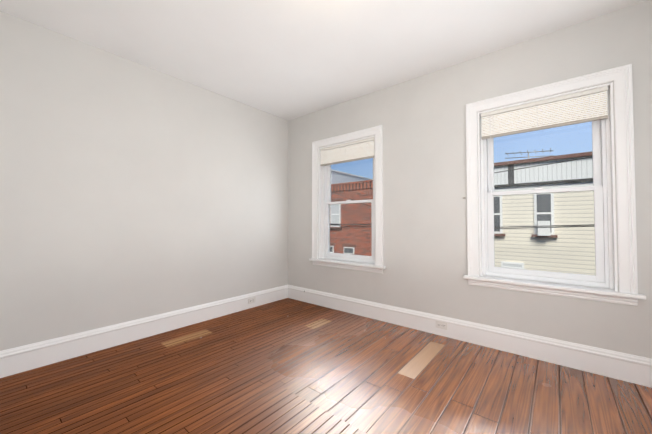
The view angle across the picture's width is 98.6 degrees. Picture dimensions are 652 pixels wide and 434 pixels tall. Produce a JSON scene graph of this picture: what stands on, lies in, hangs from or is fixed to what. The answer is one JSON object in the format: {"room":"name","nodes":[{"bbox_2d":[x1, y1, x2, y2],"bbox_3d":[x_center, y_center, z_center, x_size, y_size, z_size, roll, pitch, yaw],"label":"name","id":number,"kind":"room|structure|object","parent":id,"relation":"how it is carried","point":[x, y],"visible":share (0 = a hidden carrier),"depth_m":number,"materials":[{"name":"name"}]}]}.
{"room":"empty bedroom","nodes":[
{"label":"empty bedroom","id":0,"kind":"room"},
{"bbox_2d":[0,11,287,350],"bbox_3d":[-1.712,-0.148,3.005,0.140,2.700,3.926,-1,-2,39],"label":"wall","id":1,"kind":"structure","parent":0,"point":[130,190],"depth_m":2.63,"materials":[{"name":"paint"}]},
{"bbox_2d":[0,285,287,377],"bbox_3d":[-1.569,1.106,3.021,0.025,0.193,3.074,-1,-2,39],"label":"baseboard","id":2,"kind":"structure","parent":1,"relation":"attached to","point":[24,358],"depth_m":2.59,"materials":[{"name":"white paint"}]},
{"bbox_2d":[248,297,255,303],"bbox_3d":[-0.983,1.121,3.719,0.008,0.070,0.114,-1,-2,39],"label":"electrical outlet","id":3,"kind":"object","parent":2,"relation":"attached to","point":[251,300],"visible":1,"depth_m":3.72,"materials":[{"name":"white plastic"}]},
{"bbox_2d":[0,0,645,120],"bbox_3d":[-0.123,-1.589,1.736,4.770,0.120,4.126,-1,-2,39],"label":"ceiling","id":4,"kind":"structure","parent":0,"point":[288,60],"depth_m":2.35,"materials":[{"name":"paint"}]},
{"bbox_2d":[0,298,651,433],"bbox_3d":[-0.123,1.230,1.669,4.770,0.120,4.126,-1,-2,39],"label":"floor","id":5,"kind":"structure","parent":0,"point":[288,366],"depth_m":1.92,"materials":[{"name":"brown wood"}]},
{"bbox_2d":[288,0,651,358],"bbox_3d":[1.039,-0.145,3.120,3.970,2.700,0.260,-1,-2,39],"label":"wall","id":6,"kind":"structure","parent":0,"point":[421,120],"depth_m":2.77,"materials":[{"name":"paint"}]},
{"bbox_2d":[312,125,382,265],"bbox_3d":[0.295,-0.216,3.675,1.090,1.667,0.228,-1,-2,39],"label":"window unit","id":7,"kind":"structure","parent":6,"relation":"in","point":[328,202],"depth_m":3.70,"materials":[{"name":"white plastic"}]},
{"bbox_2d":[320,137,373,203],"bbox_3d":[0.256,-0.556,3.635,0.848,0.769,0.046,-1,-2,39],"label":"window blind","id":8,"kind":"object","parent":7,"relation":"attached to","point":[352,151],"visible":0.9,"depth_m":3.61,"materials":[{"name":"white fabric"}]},
{"bbox_2d":[309,258,385,273],"bbox_3d":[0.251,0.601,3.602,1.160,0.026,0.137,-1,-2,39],"label":"sill","id":9,"kind":"structure","parent":6,"relation":"attached to","point":[350,263],"depth_m":3.54,"materials":[{"name":"white paint"}]},
{"bbox_2d":[288,285,651,387],"bbox_3d":[0.949,1.105,2.981,3.970,0.193,0.025,-1,-2,39],"label":"baseboard","id":10,"kind":"structure","parent":6,"relation":"attached to","point":[634,369],"depth_m":2.46,"materials":[{"name":"white paint"}]},
{"bbox_2d":[436,320,447,329],"bbox_3d":[1.153,1.089,2.799,0.114,0.070,0.008,-1,-2,39],"label":"electrical outlet","id":11,"kind":"object","parent":10,"relation":"attached to","point":[441,325],"visible":1,"depth_m":2.79,"materials":[{"name":"white plastic"}]},
{"bbox_2d":[466,64,637,293],"bbox_3d":[1.834,-0.246,2.414,1.090,1.667,0.228,-1,-2,39],"label":"window unit","id":12,"kind":"structure","parent":6,"relation":"in","point":[600,278],"depth_m":2.21,"materials":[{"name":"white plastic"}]},
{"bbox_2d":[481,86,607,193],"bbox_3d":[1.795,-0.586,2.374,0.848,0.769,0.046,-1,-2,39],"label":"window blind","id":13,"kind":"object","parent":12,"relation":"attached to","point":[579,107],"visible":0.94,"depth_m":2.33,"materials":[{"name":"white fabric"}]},
{"bbox_2d":[463,275,645,305],"bbox_3d":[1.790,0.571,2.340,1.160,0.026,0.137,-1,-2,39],"label":"sill","id":14,"kind":"structure","parent":6,"relation":"attached to","point":[602,291],"depth_m":2.24,"materials":[{"name":"white paint"}]},
{"label":"outside","id":15,"kind":"structure","parent":0,"visible":0},
{"bbox_2d":[330,180,372,255],"bbox_3d":[1.039,2.506,12.302,5.290,7.834,3.114,-1,-2,39],"label":"brick house","id":16,"kind":"structure","parent":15,"point":[338,224],"depth_m":11.25,"materials":[{"name":"red brick"}]},
{"bbox_2d":[331,169,372,183],"bbox_3d":[-1.588,2.063,20.296,9.050,9.099,5.100,-1,-2,39],"label":"house","id":17,"kind":"structure","parent":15,"point":[342,178],"depth_m":16.54,"materials":[{"name":"white"}]},
{"bbox_2d":[494,148,592,184],"bbox_3d":[12.236,1.708,12.816,19.000,9.453,6.150,-1,-2,39],"label":"metal building","id":18,"kind":"structure","parent":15,"point":[547,171],"depth_m":11.70,"materials":[{"name":"white metal"}]},
{"bbox_2d":[494,157,595,274],"bbox_3d":[8.950,2.504,7.368,13.200,7.603,5.912,-1,-2,39],"label":"neighboring building","id":19,"kind":"structure","parent":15,"point":[532,227],"depth_m":7.29,"materials":[{"name":"white"}]}
]}

